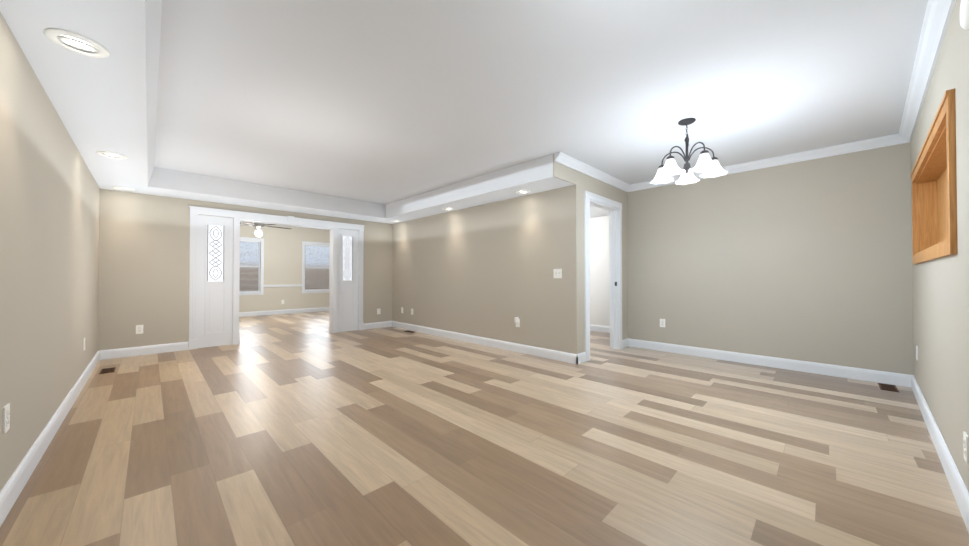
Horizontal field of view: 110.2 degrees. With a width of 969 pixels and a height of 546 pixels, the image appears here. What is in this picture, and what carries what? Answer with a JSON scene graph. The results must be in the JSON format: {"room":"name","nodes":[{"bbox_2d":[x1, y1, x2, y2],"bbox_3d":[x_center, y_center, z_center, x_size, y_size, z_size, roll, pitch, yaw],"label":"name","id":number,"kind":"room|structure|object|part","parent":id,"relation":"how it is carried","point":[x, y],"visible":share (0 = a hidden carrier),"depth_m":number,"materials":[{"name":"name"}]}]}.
{"room":"empty living room","nodes":[
{"label":"empty living room","id":0,"kind":"room"},
{"bbox_2d":[0,12,99,490],"bbox_3d":[-3.876,-0.282,3.192,0.120,2.700,14.000,1,-1,-45],"label":"wall","id":1,"kind":"structure","parent":0,"point":[49,235],"depth_m":1.90,"materials":[{"name":"beige paint"}]},
{"bbox_2d":[3,403,9,433],"bbox_3d":[-2.104,0.640,1.489,0.009,0.115,0.070,1,-1,-45],"label":"electrical outlet","id":2,"kind":"object","parent":1,"relation":"attached to","point":[6,417],"visible":1,"depth_m":1.48,"materials":[{"name":"white plastic"}]},
{"bbox_2d":[0,350,103,526],"bbox_3d":[-2.123,0.993,1.508,0.016,0.115,7.560,1,-1,-45],"label":"baseboard","id":3,"kind":"structure","parent":1,"relation":"attached to","point":[12,489],"depth_m":1.88,"materials":[{"name":"white wood"}]},
{"bbox_2d":[98,189,391,350],"bbox_3d":[-2.548,-0.247,6.524,6.700,2.700,0.140,1,-1,-45],"label":"wall","id":4,"kind":"structure","parent":0,"point":[144,255],"depth_m":4.55,"materials":[{"name":"beige paint"}]},
{"bbox_2d":[136,325,142,333],"bbox_3d":[-4.532,0.741,4.439,0.070,0.115,0.009,1,-1,-45],"label":"electrical outlet","id":5,"kind":"object","parent":4,"relation":"attached to","point":[139,329],"visible":1,"depth_m":4.44,"materials":[{"name":"white plastic"}]},
{"bbox_2d":[100,342,187,359],"bbox_3d":[-4.471,1.024,4.493,0.804,0.115,0.016,1,-1,-45],"label":"baseboard","id":6,"kind":"structure","parent":4,"relation":"attached to","point":[171,347],"depth_m":4.45,"materials":[{"name":"white wood"}]},
{"bbox_2d":[188,213,239,349],"bbox_3d":[-4.025,0.122,5.042,0.588,1.930,0.178,1,-1,-45],"label":"door","id":7,"kind":"structure","parent":4,"relation":"attached to","point":[213,314],"depth_m":4.99,"materials":[{"name":"white wood"}]},
{"bbox_2d":[207,225,222,281],"bbox_3d":[-4.006,-0.293,5.034,0.200,0.840,0.006,1,-1,-45],"label":"glass","id":8,"kind":"object","parent":4,"relation":"attached to","point":[211,257],"visible":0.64,"depth_m":5.03,"materials":[{"name":"white glass"}]},
{"bbox_2d":[207,225,223,280],"bbox_3d":[-4.002,-0.293,5.030,0.193,0.826,0.011,1,-1,-45],"label":"trim","id":9,"kind":"structure","parent":4,"relation":"attached to","point":[215,253],"depth_m":5.03,"materials":[{"name":"white wood"}]},
{"bbox_2d":[189,206,364,230],"bbox_3d":[-3.319,-0.887,5.747,2.584,0.138,0.186,1,-1,-45],"label":"trim","id":10,"kind":"structure","parent":4,"relation":"attached to","point":[273,219],"depth_m":5.52,"materials":[{"name":"white wood"}]},
{"bbox_2d":[329,228,363,332],"bbox_3d":[-2.619,0.137,6.436,0.588,1.930,0.178,1,-1,-45],"label":"door","id":11,"kind":"structure","parent":4,"relation":"attached to","point":[345,305],"depth_m":6.36,"materials":[{"name":"white wood"}]},
{"bbox_2d":[343,236,352,279],"bbox_3d":[-2.603,-0.279,6.417,0.193,0.826,0.011,1,-1,-45],"label":"trim","id":12,"kind":"structure","parent":4,"relation":"attached to","point":[348,257],"depth_m":6.43,"materials":[{"name":"white wood"}]},
{"bbox_2d":[343,236,352,279],"bbox_3d":[-2.607,-0.279,6.422,0.200,0.840,0.006,1,-1,-45],"label":"glass","id":13,"kind":"object","parent":4,"relation":"attached to","point":[345,242],"visible":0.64,"depth_m":6.42,"materials":[{"name":"white glass"}]},
{"bbox_2d":[364,321,391,329],"bbox_3d":[-2.153,1.048,6.793,0.586,0.115,0.016,1,-1,-45],"label":"baseboard","id":14,"kind":"structure","parent":4,"relation":"attached to","point":[386,323],"depth_m":6.79,"materials":[{"name":"white wood"}]},
{"bbox_2d":[239,223,329,311],"bbox_3d":[-5.854,-0.220,9.203,5.780,2.700,0.120,1,-1,-45],"label":"wall","id":15,"kind":"structure","parent":0,"point":[282,256],"depth_m":9.33,"materials":[{"name":"paint"}]},
{"bbox_2d":[264,284,301,286],"bbox_3d":[-5.866,0.349,9.082,5.360,0.060,0.026,1,-1,-45],"label":"trim","id":16,"kind":"structure","parent":15,"relation":"attached to","point":[294,285],"depth_m":9.38,"materials":[{"name":"white wood"}]},
{"bbox_2d":[239,307,328,316],"bbox_3d":[-5.870,1.072,9.077,5.360,0.115,0.016,1,-1,-45],"label":"baseboard","id":17,"kind":"structure","parent":15,"relation":"attached to","point":[241,314],"depth_m":9.36,"materials":[{"name":"white wood"}]},
{"bbox_2d":[239,241,329,292],"bbox_3d":[-5.630,-0.167,9.431,2.600,1.360,0.050,1,-1,-45],"label":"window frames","id":18,"kind":"structure","parent":15,"relation":"in","point":[259,270],"depth_m":9.03,"materials":[{"name":"white wood"}]},
{"bbox_2d":[239,240,260,292],"bbox_3d":[-6.147,-0.173,8.858,0.451,1.354,0.035,1,-1,-45],"label":"window blinds","id":19,"kind":"object","parent":18,"relation":"attached to","point":[250,242],"depth_m":8.85,"materials":[{"name":"white plastic"}]},
{"bbox_2d":[305,281,328,290],"bbox_3d":[-4.968,0.383,10.023,0.645,0.268,0.035,1,-1,-45],"label":"window blinds","id":20,"kind":"object","parent":18,"relation":"attached to","point":[324,286],"depth_m":10.04,"materials":[{"name":"white plastic"}]},
{"bbox_2d":[305,244,329,257],"bbox_3d":[-4.962,-0.642,10.040,0.673,0.392,0.035,1,-1,-45],"label":"window blinds","id":21,"kind":"object","parent":18,"relation":"attached to","point":[318,247],"depth_m":9.97,"materials":[{"name":"white plastic"}]},
{"bbox_2d":[305,255,329,270],"bbox_3d":[-4.959,-0.302,10.038,0.672,0.464,0.035,1,-1,-45],"label":"window blinds","id":22,"kind":"object","parent":18,"relation":"attached to","point":[326,262],"depth_m":10.10,"materials":[{"name":"white plastic"}]},
{"bbox_2d":[239,237,329,294],"bbox_3d":[-5.572,-0.168,9.373,2.770,1.500,0.035,1,-1,-45],"label":"window trim","id":23,"kind":"structure","parent":15,"relation":"in","point":[261,292],"depth_m":9.04,"materials":[{"name":"white wood"}]},
{"bbox_2d":[0,0,573,223],"bbox_3d":[-0.589,-1.191,2.842,4.040,0.250,7.860,1,-1,-45],"label":"ceiling","id":24,"kind":"structure","parent":0,"point":[109,103],"depth_m":2.42,"materials":[{"name":"paint"}]},
{"bbox_2d":[44,28,109,57],"bbox_3d":[-1.909,-1.074,1.587,0.198,0.024,0.198,1,-1,-45],"label":"recessed light","id":25,"kind":"object","parent":24,"relation":"in","point":[53,34],"visible":1,"depth_m":1.57,"materials":[{"name":"white plastic"}]},
{"bbox_2d":[96,151,127,158],"bbox_3d":[-3.353,-1.058,3.043,0.198,0.024,0.198,1,-1,-45],"label":"recessed light","id":26,"kind":"object","parent":24,"relation":"in","point":[103,153],"visible":0.98,"depth_m":3.01,"materials":[{"name":"white plastic"}]},
{"bbox_2d":[112,186,134,190],"bbox_3d":[-4.487,-1.046,4.199,0.198,0.024,0.198,1,-1,-45],"label":"recessed light","id":27,"kind":"object","parent":24,"relation":"in","point":[121,188],"visible":1,"depth_m":4.17,"materials":[{"name":"white plastic"}]},
{"bbox_2d":[515,189,529,193],"bbox_3d":[0.492,-1.045,4.350,0.198,0.024,0.198,1,-1,-45],"label":"recessed light","id":28,"kind":"object","parent":24,"relation":"in","point":[524,191],"visible":1,"depth_m":4.31,"materials":[{"name":"white plastic"}]},
{"bbox_2d":[252,222,329,229],"bbox_3d":[-4.367,-1.375,7.717,5.780,0.100,4.340,1,-1,-45],"label":"ceiling","id":29,"kind":"structure","parent":0,"point":[300,227],"depth_m":9.69,"materials":[{"name":"paint"}]},
{"bbox_2d":[240,221,290,236],"bbox_3d":[-4.813,-1.054,7.245,1.277,0.553,1.280,1,-1,-45],"label":"ceiling fan","id":30,"kind":"object","parent":29,"relation":"hanging from","point":[258,226],"depth_m":7.14,"materials":[{"name":"silver metal"}]},
{"bbox_3d":[-4.815,-0.844,7.197,0.142,0.133,0.142,1,-1,-45],"label":"ceiling fan shade","id":31,"kind":"part","parent":30,"relation":"part of","materials":[{"name":"white glass"}]},
{"bbox_2d":[392,186,567,352],"bbox_3d":[-0.416,-0.257,5.611,0.120,2.700,4.160,1,-1,-45],"label":"wall","id":32,"kind":"structure","parent":0,"point":[485,270],"depth_m":5.01,"materials":[{"name":"beige paint"}]},
{"bbox_2d":[392,321,579,363],"bbox_3d":[-0.416,1.034,5.501,0.016,0.115,4.296,1,-1,-45],"label":"baseboard","id":33,"kind":"structure","parent":32,"relation":"attached to","point":[530,350],"depth_m":4.86,"materials":[{"name":"white wood"}]},
{"bbox_2d":[515,317,519,326],"bbox_3d":[0.439,0.674,4.618,0.052,0.132,0.070,1,-1,-45],"label":"electrical outlet","id":34,"kind":"object","parent":32,"relation":"attached to","point":[517,320],"visible":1,"depth_m":4.61,"materials":[{"name":"white plastic"}]},
{"bbox_2d":[554,269,561,277],"bbox_3d":[0.902,0.008,4.183,0.016,0.115,0.116,1,-1,-45],"label":"light switch","id":35,"kind":"object","parent":32,"relation":"attached to","point":[557,273],"visible":1,"depth_m":4.18,"materials":[{"name":"white plastic"}]},
{"bbox_2d":[0,311,968,545],"bbox_3d":[-1.979,1.141,5.412,11.000,0.100,14.500,1,-1,-45],"label":"floor","id":36,"kind":"structure","parent":0,"point":[301,429],"depth_m":1.99,"materials":[{"name":"brown wood"}]},
{"bbox_2d":[99,367,115,373],"bbox_3d":[-4.135,1.070,3.709,0.110,0.006,0.270,1,-1,-45],"label":"floor vent","id":37,"kind":"object","parent":36,"relation":"in","point":[106,370],"visible":0.96,"depth_m":3.70,"materials":[{"name":"brown metal"}]},
{"bbox_2d":[878,383,898,391],"bbox_3d":[3.761,1.064,3.148,0.270,0.006,0.110,1,-1,-45],"label":"floor vent","id":38,"kind":"object","parent":36,"relation":"in","point":[887,387],"visible":1,"depth_m":3.14,"materials":[{"name":"brown metal"}]},
{"bbox_2d":[154,0,927,204],"bbox_3d":[-0.074,-1.361,3.369,5.750,0.100,7.880,1,-1,-45],"label":"ceiling","id":39,"kind":"structure","parent":0,"point":[384,102],"depth_m":2.37,"materials":[{"name":"paint"}]},
{"bbox_2d":[650,118,727,184],"bbox_3d":[1.741,-1.076,2.935,0.586,0.478,0.583,1,-1,-45],"label":"chandelier","id":40,"kind":"object","parent":39,"relation":"hanging from","point":[686,122],"depth_m":2.89,"materials":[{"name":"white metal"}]},
{"bbox_3d":[1.741,-0.901,2.933,0.586,0.128,0.583,1,-1,-45],"label":"chandelier shade","id":41,"kind":"part","parent":40,"relation":"part of","materials":[{"name":"white glass"}]},
{"bbox_2d":[553,154,627,353],"bbox_3d":[1.787,-0.266,4.782,3.000,2.700,0.120,1,-1,-45],"label":"wall","id":42,"kind":"structure","parent":0,"point":[581,182],"depth_m":4.07,"materials":[{"name":"beige paint"}]},
{"bbox_2d":[554,152,629,191],"bbox_3d":[1.447,-1.259,4.320,1.850,0.084,0.072,1,-1,-45],"label":"crown molding","id":43,"kind":"structure","parent":42,"relation":"attached to","point":[559,157],"depth_m":4.16,"materials":[{"name":"white wood"}]},
{"bbox_2d":[584,190,621,360],"bbox_3d":[1.564,0.037,4.543,1.050,2.090,0.144,1,-1,-45],"label":"door frame","id":44,"kind":"structure","parent":42,"relation":"attached to","point":[613,208],"depth_m":4.80,"materials":[{"name":"white wood"}]},
{"bbox_2d":[590,205,608,217],"bbox_3d":[0.486,-1.098,6.514,2.420,0.080,4.160,1,-1,-45],"label":"ceiling","id":45,"kind":"structure","parent":0,"point":[596,212],"depth_m":5.94,"materials":[{"name":"paint"}]},
{"bbox_2d":[590,216,609,326],"bbox_3d":[1.344,-0.240,7.273,0.120,2.700,4.280,1,-1,-45],"label":"wall","id":46,"kind":"structure","parent":0,"point":[599,278],"depth_m":6.34,"materials":[{"name":"paint"}]},
{"bbox_2d":[590,324,609,332],"bbox_3d":[1.254,1.053,7.254,0.016,0.115,4.160,1,-1,-45],"label":"baseboard","id":47,"kind":"structure","parent":46,"relation":"attached to","point":[606,329],"depth_m":6.32,"materials":[{"name":"white wood"}]},
{"bbox_2d":[627,142,913,374],"bbox_3d":[3.290,-0.274,3.963,0.120,2.700,3.400,1,-1,-45],"label":"wall","id":48,"kind":"structure","parent":0,"point":[809,260],"depth_m":3.79,"materials":[{"name":"beige paint"}]},
{"bbox_2d":[660,319,664,326],"bbox_3d":[2.470,0.693,4.689,0.009,0.115,0.070,1,-1,-45],"label":"electrical outlet","id":49,"kind":"object","parent":48,"relation":"attached to","point":[662,322],"visible":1,"depth_m":4.68,"materials":[{"name":"white plastic"}]},
{"bbox_2d":[624,338,847,377],"bbox_3d":[2.914,1.021,4.232,0.016,0.115,2.230,1,-1,-45],"label":"baseboard","id":50,"kind":"structure","parent":48,"relation":"attached to","point":[796,365],"depth_m":4.02,"materials":[{"name":"white wood"}]},
{"bbox_2d":[630,144,845,191],"bbox_3d":[2.888,-1.259,4.243,0.072,0.084,2.210,1,-1,-45],"label":"crown molding","id":51,"kind":"structure","parent":48,"relation":"attached to","point":[832,150],"depth_m":3.91,"materials":[{"name":"white wood"}]},
{"bbox_2d":[911,0,968,491],"bbox_3d":[1.528,-0.306,0.901,7.300,2.700,0.120,1,-1,-41],"label":"wall","id":52,"kind":"structure","parent":0,"point":[941,319],"depth_m":1.72,"materials":[{"name":"beige paint"}]},
{"bbox_2d":[842,0,955,152],"bbox_3d":[1.727,-1.291,1.215,5.994,0.084,0.425,1,-1,-45],"label":"crown molding","id":53,"kind":"structure","parent":52,"relation":"attached to","point":[938,14],"depth_m":2.15,"materials":[{"name":"white paint"}]},
{"bbox_2d":[848,367,968,532],"bbox_3d":[1.919,0.991,1.364,5.470,0.115,0.399,1,-1,-45],"label":"baseboard","id":54,"kind":"structure","parent":52,"relation":"attached to","point":[960,492],"depth_m":2.15,"materials":[{"name":"white wood"}]},
{"bbox_2d":[910,88,957,263],"bbox_3d":[2.979,-0.469,2.203,2.011,0.772,0.141,1,-1,-41],"label":"wall niche","id":55,"kind":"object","parent":52,"relation":"attached to","point":[934,204],"depth_m":2.36,"materials":[{"name":"brown wood"}]},
{"bbox_2d":[960,0,968,29],"bbox_3d":[1.779,-0.973,1.236,0.150,0.150,0.040,1,-1,-41],"label":"smoke detector","id":56,"kind":"object","parent":52,"relation":"attached to","point":[964,14],"visible":1,"depth_m":1.23,"materials":[{"name":"white plastic"}]},
{"bbox_2d":[963,431,968,463],"bbox_3d":[2.067,0.750,1.451,0.070,0.115,0.009,1,-1,-41],"label":"electrical outlet","id":57,"kind":"object","parent":52,"relation":"attached to","point":[966,446],"visible":1,"depth_m":1.43,"materials":[{"name":"white plastic"}]},
{"label":"outside","id":58,"kind":"structure","parent":0,"visible":0},
{"bbox_2d":[240,241,328,290],"bbox_3d":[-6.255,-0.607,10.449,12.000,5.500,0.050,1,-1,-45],"label":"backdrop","id":59,"kind":"structure","parent":58,"point":[320,275],"depth_m":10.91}
]}

